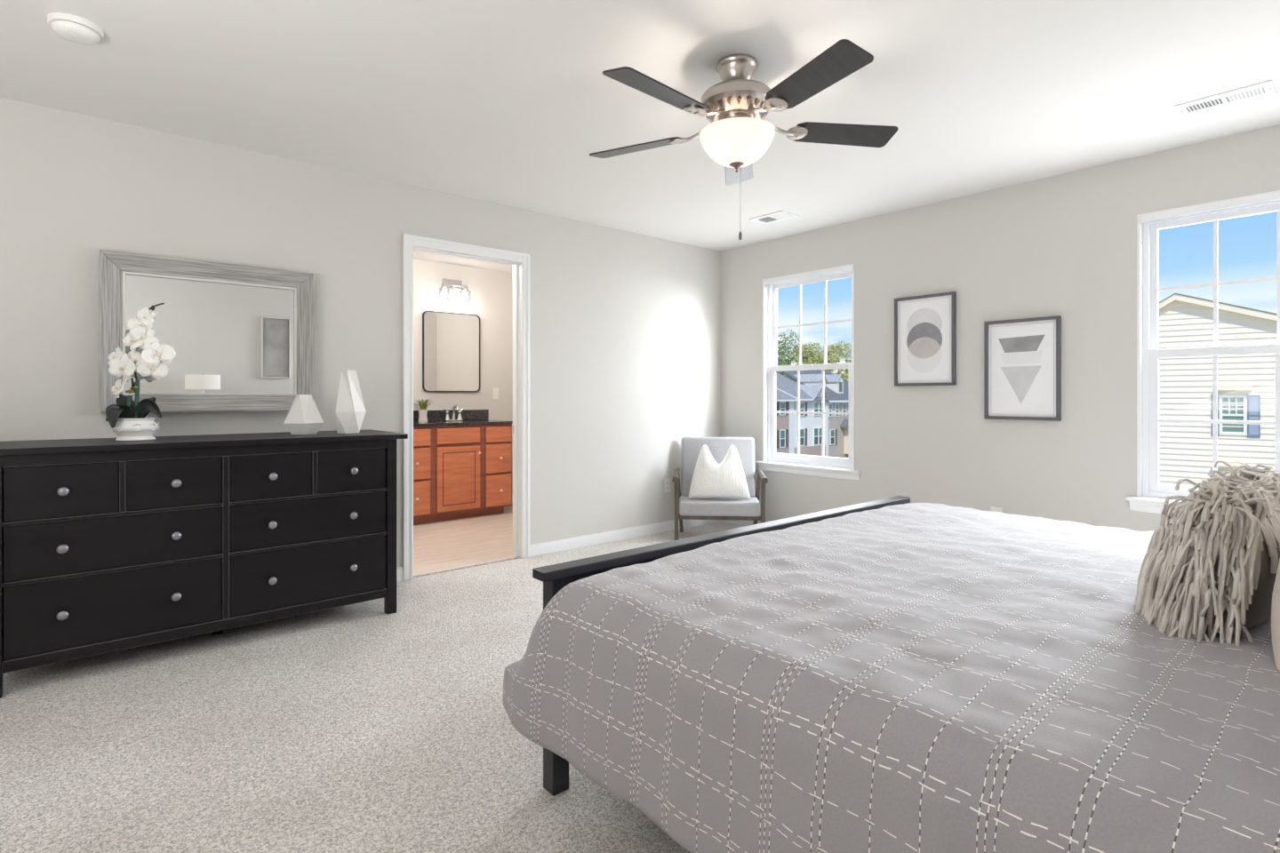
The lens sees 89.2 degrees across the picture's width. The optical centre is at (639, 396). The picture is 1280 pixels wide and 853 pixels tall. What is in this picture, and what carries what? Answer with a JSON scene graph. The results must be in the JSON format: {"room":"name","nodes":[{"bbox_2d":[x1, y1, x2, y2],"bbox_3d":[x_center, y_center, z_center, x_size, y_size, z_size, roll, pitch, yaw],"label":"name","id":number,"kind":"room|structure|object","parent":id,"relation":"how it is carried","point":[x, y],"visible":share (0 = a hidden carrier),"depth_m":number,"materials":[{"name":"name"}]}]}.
{"room":"bedroom","nodes":[
{"label":"bedroom","id":0,"kind":"room"},
{"bbox_2d":[0,96,720,567],"bbox_3d":[-1.566,-0.090,3.976,6.194,2.440,0.120,0,0,-41],"label":"wall","id":1,"kind":"structure","parent":0,"point":[625,326],"depth_m":3.79,"materials":[{"name":"white paint"}]},
{"bbox_2d":[99,249,314,413],"bbox_3d":[-2.167,-0.300,3.315,0.916,0.758,0.059,0,0,-39],"label":"wall mirror","id":2,"kind":"object","parent":1,"relation":"attached to","point":[242,338],"visible":0.91,"depth_m":3.32,"materials":[{"name":"grey wood"}]},
{"bbox_2d":[125,274,294,393],"bbox_3d":[-2.179,-0.300,3.330,0.736,0.578,0.005,0,0,-39],"label":"mirror glass","id":3,"kind":"object","parent":2,"relation":"on","point":[226,335],"depth_m":3.34,"materials":[{"name":"silver mirror"}]},
{"bbox_2d":[402,233,529,580],"bbox_3d":[-1.160,0.088,4.325,0.803,2.084,0.120,0,0,-41],"label":"door frame","id":4,"kind":"structure","parent":1,"relation":"in","point":[516,266],"depth_m":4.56,"materials":[{"name":"white paint"}]},
{"bbox_2d":[396,520,720,582],"bbox_3d":[-1.569,1.089,3.887,6.074,0.083,0.013,0,0,-41],"label":"baseboard","id":5,"kind":"structure","parent":1,"relation":"attached to","point":[587,540],"depth_m":4.99,"materials":[{"name":"white paint"}]},
{"bbox_2d":[664,478,670,492],"bbox_3d":[0.228,0.745,5.429,0.070,0.115,0.008,0,0,-41],"label":"wall outlet","id":6,"kind":"object","parent":1,"relation":"attached to","point":[667,482],"visible":1,"depth_m":5.43,"materials":[{"name":"white plastic"}]},
{"bbox_2d":[0,521,743,852],"bbox_3d":[-0.035,1.170,2.096,6.074,0.080,4.729,0,0,-41],"label":"floor","id":7,"kind":"structure","parent":0,"point":[360,727],"depth_m":2.10,"materials":[{"name":"beige carpet"}]},
{"bbox_2d":[0,429,407,698],"bbox_3d":[-2.019,0.663,3.093,1.616,0.934,0.585,0,0,-41],"label":"dresser","id":8,"kind":"object","parent":7,"relation":"on","point":[108,545],"visible":1,"depth_m":2.81,"materials":[{"name":"black wood"}]},
{"bbox_2d":[105,303,175,441],"bbox_3d":[-2.222,-0.111,2.889,0.240,0.613,0.211,0,0,-41],"label":"orchid","id":9,"kind":"object","parent":8,"relation":"on","point":[127,419],"visible":1,"depth_m":2.86,"materials":[{"name":"white plant"}]},
{"bbox_2d":[283,394,324,434],"bbox_3d":[-1.747,0.093,3.384,0.185,0.205,0.176,0,0,6],"label":"vase","id":10,"kind":"object","parent":8,"relation":"on","point":[303,417],"visible":0.99,"depth_m":3.32,"materials":[{"name":"white ceramic"}]},
{"bbox_2d":[336,369,366,433],"bbox_3d":[-1.555,0.029,3.457,0.156,0.335,0.148,0,0,29],"label":"vase","id":11,"kind":"object","parent":8,"relation":"on","point":[350,409],"visible":0.99,"depth_m":3.42,"materials":[{"name":"white ceramic"}]},
{"bbox_2d":[413,556,519,577],"bbox_3d":[-1.139,1.132,4.301,0.803,0.016,0.022,0,0,-41],"label":"threshold","id":12,"kind":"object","parent":7,"relation":"on","point":[516,557],"depth_m":4.28,"materials":[{"name":"beige wood"}]},
{"bbox_2d":[672,436,767,540],"bbox_3d":[0.637,0.735,5.255,0.738,0.790,0.446,0,0,5],"label":"armchair","id":13,"kind":"object","parent":7,"relation":"on","point":[685,508],"visible":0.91,"depth_m":5.31,"materials":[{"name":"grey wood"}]},
{"bbox_2d":[680,436,755,496],"bbox_3d":[0.649,0.593,5.401,0.610,0.507,0.153,0,0,5],"label":"cushion","id":14,"kind":"object","parent":13,"relation":"on","point":[691,447],"depth_m":5.38,"materials":[{"name":"grey fabric"}]},
{"bbox_2d":[688,445,750,499],"bbox_3d":[0.633,0.606,5.207,0.490,0.424,0.179,0,0,5],"label":"throw pillow","id":15,"kind":"object","parent":13,"relation":"on","point":[726,479],"visible":1,"depth_m":5.15,"materials":[{"name":"white fabric"}]},
{"bbox_2d":[678,496,760,516],"bbox_3d":[0.634,0.881,5.219,0.644,0.113,0.340,0,0,5],"label":"seat cushion","id":16,"kind":"object","parent":13,"relation":"on","point":[687,507],"depth_m":5.06,"materials":[{"name":"grey fabric"}]},
{"bbox_2d":[532,496,910,796],"bbox_3d":[1.206,0.588,1.676,2.077,1.085,2.236,0,0,-41],"label":"bed","id":17,"kind":"object","parent":7,"relation":"on","point":[554,578],"visible":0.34,"depth_m":2.00,"materials":[{"name":"black wood"}]},
{"bbox_3d":[1.206,0.729,1.675,1.880,0.258,2.055,0,0,-41],"label":"mattress","id":18,"kind":"object","parent":17,"relation":"on","visible":0},
{"bbox_2d":[502,503,1279,852],"bbox_3d":[1.164,0.687,1.730,2.275,0.438,2.121,0,0,-41],"label":"duvet","id":19,"kind":"object","parent":18,"relation":"on","point":[914,677],"visible":0.86,"depth_m":1.23,"materials":[{"name":"grey fabric"}]},
{"bbox_2d":[1134,460,1279,646],"bbox_3d":[1.341,0.341,1.501,0.695,0.361,0.268,0,0,-42],"label":"fringed pillow","id":20,"kind":"object","parent":19,"relation":"on","point":[1209,570],"visible":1,"depth_m":1.29,"materials":[{"name":"beige fabric"}]},
{"bbox_2d":[1271,558,1279,670],"bbox_3d":[1.418,0.324,1.234,0.661,0.375,0.205,0,0,-24],"label":"embroidered pillow","id":21,"kind":"object","parent":19,"relation":"on","point":[1276,596],"visible":0.98,"depth_m":1.16,"materials":[{"name":"white fabric"}]},
{"bbox_2d":[413,258,512,494],"bbox_3d":[-2.425,-0.090,6.021,2.750,2.440,0.100,0,0,-41],"label":"wall","id":22,"kind":"structure","parent":0,"point":[490,292],"depth_m":6.63,"materials":[{"name":"white paint"}]},
{"bbox_2d":[422,311,479,391],"bbox_3d":[-1.859,-0.435,6.421,0.594,0.782,0.025,0,0,-41],"label":"bathroom mirror","id":23,"kind":"object","parent":22,"relation":"attached to","point":[451,341],"visible":1,"depth_m":6.41,"materials":[{"name":"silver metal"}]},
{"bbox_2d":[413,409,488,421],"bbox_3d":[-1.994,0.187,6.310,1.135,0.102,0.020,0,0,-41],"label":"backsplash","id":24,"kind":"structure","parent":22,"relation":"attached to","point":[466,414],"depth_m":6.44,"materials":[{"name":"black stone"}]},
{"bbox_2d":[440,278,468,300],"bbox_3d":[-1.825,-1.040,6.381,0.328,0.230,0.130,0,0,-41],"label":"vanity light","id":25,"kind":"object","parent":22,"relation":"attached to","point":[446,284],"visible":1,"depth_m":6.40,"materials":[{"name":"silver metal"}]},
{"bbox_2d":[492,388,498,399],"bbox_3d":[-1.499,-0.027,6.742,0.070,0.115,0.008,0,0,-41],"label":"light switch","id":26,"kind":"object","parent":22,"relation":"attached to","point":[495,391],"visible":1,"depth_m":6.74,"materials":[{"name":"white plastic"}]},
{"bbox_2d":[413,503,516,575],"bbox_3d":[-1.712,1.168,5.189,2.750,0.084,2.091,0,0,-41],"label":"floor","id":27,"kind":"structure","parent":0,"point":[450,544],"depth_m":5.00,"materials":[{"name":"beige plastic"}]},
{"bbox_2d":[413,424,511,524],"bbox_3d":[-1.812,0.695,6.084,1.093,0.862,0.591,0,0,-41],"label":"bathroom vanity","id":28,"kind":"object","parent":27,"relation":"on","point":[460,472],"visible":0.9,"depth_m":5.89,"materials":[{"name":"brown wood"}]},
{"bbox_2d":[413,409,512,426],"bbox_3d":[-1.814,0.200,6.101,1.135,0.128,0.571,0,0,-41],"label":"countertop","id":29,"kind":"structure","parent":28,"relation":"on","point":[469,417],"depth_m":6.29,"materials":[{"name":"black stone"}]},
{"bbox_2d":[413,399,433,422],"bbox_3d":[-2.040,0.130,6.093,0.223,0.214,0.171,0,0,21],"label":"potted grass","id":30,"kind":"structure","parent":29,"relation":"on","point":[422,412],"depth_m":6.07,"materials":[{"name":"white"}]},
{"bbox_2d":[417,409,427,422],"bbox_3d":[-2.038,0.181,6.095,0.090,0.112,0.090,0,0,-41],"label":"pot","id":31,"kind":"object","parent":30,"relation":"attached to","point":[422,413],"depth_m":6.06,"materials":[{"name":"white ceramic"}]},
{"bbox_2d":[443,405,463,421],"bbox_3d":[-1.800,0.160,6.276,0.166,0.155,0.158,0,0,2],"label":"faucet","id":32,"kind":"object","parent":29,"relation":"on","point":[447,418],"visible":1,"depth_m":6.27,"materials":[{"name":"silver metal"}]},
{"bbox_2d":[0,0,1279,272],"bbox_3d":[-0.686,-1.370,2.856,6.314,0.120,6.970,0,0,-41],"label":"ceiling","id":33,"kind":"structure","parent":0,"point":[505,102],"depth_m":2.76,"materials":[{"name":"white paint"}]},
{"bbox_2d":[47,12,103,45],"bbox_3d":[-1.991,-1.286,2.291,0.152,0.049,0.152,0,0,-41],"label":"smoke detector","id":34,"kind":"object","parent":33,"relation":"attached to","point":[71,28],"visible":1,"depth_m":2.26,"materials":[{"name":"white plastic"}]},
{"bbox_2d":[589,39,898,239],"bbox_3d":[0.359,-0.964,2.525,1.235,0.692,1.270,0,0,-41],"label":"ceiling fan","id":35,"kind":"object","parent":33,"relation":"hanging from","point":[738,135],"visible":1,"depth_m":2.46,"materials":[{"name":"silver metal"}]},
{"bbox_2d":[749,210,799,224],"bbox_3d":[0.980,-1.306,4.741,0.203,0.008,0.297,0,0,-41],"label":"ceiling vent","id":36,"kind":"object","parent":33,"relation":"in","point":[780,215],"visible":1,"depth_m":4.72,"materials":[{"name":"white metal"}]},
{"bbox_2d":[1174,80,1276,117],"bbox_3d":[2.573,-1.306,2.858,0.173,0.008,0.317,0,0,-41],"label":"ceiling vent","id":37,"kind":"object","parent":33,"relation":"in","point":[1267,88],"visible":1,"depth_m":2.84,"materials":[{"name":"white metal"}]},
{"bbox_2d":[720,124,1279,531],"bbox_3d":[2.317,-0.090,4.111,0.120,2.440,4.729,0,0,-41],"label":"wall","id":38,"kind":"structure","parent":0,"point":[1064,245],"depth_m":4.11,"materials":[{"name":"white paint"}]},
{"bbox_2d":[720,520,770,526],"bbox_3d":[2.267,1.089,4.067,0.013,0.083,4.729,0,0,-41],"label":"baseboard","id":39,"kind":"structure","parent":38,"relation":"attached to","point":[733,522],"depth_m":5.67,"materials":[{"name":"white paint"}]},
{"bbox_2d":[755,264,861,480],"bbox_3d":[1.357,-0.181,5.197,0.155,1.621,0.965,0,0,-41],"label":"window","id":40,"kind":"structure","parent":38,"relation":"in","point":[821,466],"depth_m":5.29,"materials":[{"name":"white paint"}]},
{"bbox_2d":[894,291,956,386],"bbox_3d":[1.941,-0.381,4.434,0.029,0.618,0.419,0,0,-41],"label":"framed print","id":41,"kind":"object","parent":38,"relation":"attached to","point":[924,325],"visible":1,"depth_m":4.43,"materials":[{"name":"grey paper"}]},
{"bbox_2d":[990,506,1002,512],"bbox_3d":[2.248,0.758,4.093,0.008,0.115,0.070,0,0,-41],"label":"wall outlet","id":42,"kind":"object","parent":38,"relation":"attached to","point":[992,508],"visible":0.19,"depth_m":4.09,"materials":[{"name":"white plastic"}]},
{"bbox_2d":[984,315,1061,421],"bbox_3d":[2.335,-0.165,3.974,0.029,0.618,0.419,0,0,-41],"label":"framed print","id":43,"kind":"object","parent":38,"relation":"attached to","point":[1022,357],"visible":1,"depth_m":3.97,"materials":[{"name":"grey paper"}]},
{"bbox_2d":[1125,190,1279,513],"bbox_3d":[3.033,-0.181,3.241,0.155,1.621,0.965,0,0,-41],"label":"window","id":44,"kind":"structure","parent":38,"relation":"in","point":[1151,495],"depth_m":3.50,"materials":[{"name":"white paint"}]},
{"label":"outside","id":45,"kind":"structure","parent":0,"visible":0},
{"bbox_3d":[75.373,6.930,117.223,253.000,0.400,400.000,0,0,-41],"label":"ground","id":46,"kind":"structure","parent":45,"visible":0},
{"bbox_2d":[776,387,797,454],"bbox_3d":[9.146,2.350,66.754,9.540,8.760,10.500,0,0,-41],"label":"townhouse","id":47,"kind":"structure","parent":46,"relation":"on","point":[785,402],"depth_m":65.17,"materials":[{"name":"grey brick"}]},
{"bbox_2d":[776,430,779,447],"bbox_3d":[13.680,4.230,64.350,0.400,1.800,0.070,0,0,-41],"label":"shutter","id":48,"kind":"object","parent":47,"relation":"hanging from","point":[778,431],"depth_m":64.33,"materials":[{"name":"grey"}]},
{"bbox_2d":[776,401,779,415],"bbox_3d":[13.680,1.210,64.350,0.400,1.360,0.070,0,0,-41],"label":"shutter","id":49,"kind":"object","parent":47,"relation":"hanging from","point":[778,403],"depth_m":64.33,"materials":[{"name":"grey"}]},
{"bbox_2d":[785,429,788,447],"bbox_3d":[14.766,4.230,65.280,0.440,1.800,0.070,0,0,-41],"label":"shutter","id":50,"kind":"object","parent":47,"relation":"hanging from","point":[787,430],"depth_m":65.26,"materials":[{"name":"grey"}]},
{"bbox_2d":[785,401,788,415],"bbox_3d":[14.766,1.210,65.280,0.440,1.360,0.070,0,0,-41],"label":"shutter","id":51,"kind":"object","parent":47,"relation":"hanging from","point":[787,403],"depth_m":65.26,"materials":[{"name":"grey"}]},
{"bbox_2d":[776,329,799,376],"bbox_3d":[22.525,-3.405,111.944,9.638,20.285,10.608,0,0,-41],"label":"leafy tree","id":52,"kind":"object","parent":46,"relation":"on","point":[783,357],"visible":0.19,"depth_m":110.52,"materials":[{"name":"green plant"}]},
{"bbox_2d":[776,372,829,456],"bbox_3d":[14.812,1.505,71.606,5.260,10.450,10.500,0,0,-41],"label":"townhouse","id":53,"kind":"structure","parent":46,"relation":"on","point":[810,395],"depth_m":68.28,"materials":[{"name":"white"}]},
{"bbox_2d":[804,428,807,445],"bbox_3d":[17.211,4.220,67.375,0.400,1.780,0.070,0,0,-41],"label":"shutter","id":54,"kind":"object","parent":53,"relation":"hanging from","point":[805,429],"depth_m":67.32,"materials":[{"name":"grey"}]},
{"bbox_2d":[804,402,807,415],"bbox_3d":[17.211,1.320,67.375,0.400,1.420,0.070,0,0,-41],"label":"shutter","id":55,"kind":"object","parent":53,"relation":"hanging from","point":[805,404],"depth_m":67.32,"materials":[{"name":"grey"}]},
{"bbox_2d":[789,340,829,370],"bbox_3d":[31.024,-1.692,119.845,7.716,16.862,7.947,0,0,-41],"label":"leafy tree","id":56,"kind":"object","parent":46,"relation":"on","point":[814,356],"visible":0.43,"depth_m":118.29,"materials":[{"name":"green plant"}]},
{"bbox_2d":[783,370,847,457],"bbox_3d":[20.789,1.780,76.265,9.800,9.900,11.200,0,0,-41],"label":"townhouse","id":57,"kind":"structure","parent":46,"relation":"on","point":[836,388],"depth_m":71.68,"materials":[{"name":"beige brick"}]},
{"bbox_2d":[835,429,837,444],"bbox_3d":[21.427,4.430,70.985,0.340,1.680,0.070,0,0,-41],"label":"shutter","id":58,"kind":"object","parent":57,"relation":"hanging from","point":[836,429],"depth_m":71.00,"materials":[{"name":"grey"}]},
{"bbox_2d":[816,339,851,382],"bbox_3d":[38.914,-2.151,126.043,8.502,17.778,9.173,0,0,-41],"label":"leafy tree","id":59,"kind":"object","parent":46,"relation":"on","point":[839,350],"visible":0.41,"depth_m":125.03,"materials":[{"name":"green plant"}]},
{"bbox_2d":[1158,293,1276,486],"bbox_3d":[20.342,1.760,23.193,11.700,9.940,9.500,0,0,40],"label":"neighbor house","id":60,"kind":"structure","parent":46,"relation":"on","point":[1246,383],"depth_m":19.82,"materials":[{"name":"beige"}]},
{"bbox_2d":[1211,395,1218,436],"bbox_3d":[17.488,0.590,19.727,0.160,1.260,0.040,0,0,40],"label":"shutter","id":61,"kind":"object","parent":60,"relation":"hanging from","point":[1212,396],"depth_m":19.71,"materials":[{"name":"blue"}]},
{"bbox_2d":[1217,386,1253,394],"bbox_3d":[17.728,-0.170,19.382,0.830,0.240,0.300,0,0,40],"label":"hood","id":62,"kind":"object","parent":60,"relation":"attached to","point":[1221,390],"depth_m":19.32,"materials":[{"name":"beige"}]},
{"bbox_2d":[1217,462,1255,471],"bbox_3d":[17.755,2.120,19.360,0.920,0.240,0.300,0,0,40],"label":"hood","id":63,"kind":"object","parent":60,"relation":"attached to","point":[1221,467],"depth_m":19.41,"materials":[{"name":"beige"}]},
{"bbox_2d":[1247,394,1260,438],"bbox_3d":[18.140,0.590,19.181,0.280,1.260,0.040,0,0,40],"label":"shutter","id":64,"kind":"object","parent":60,"relation":"hanging from","point":[1253,401],"depth_m":19.16,"materials":[{"name":"blue"}]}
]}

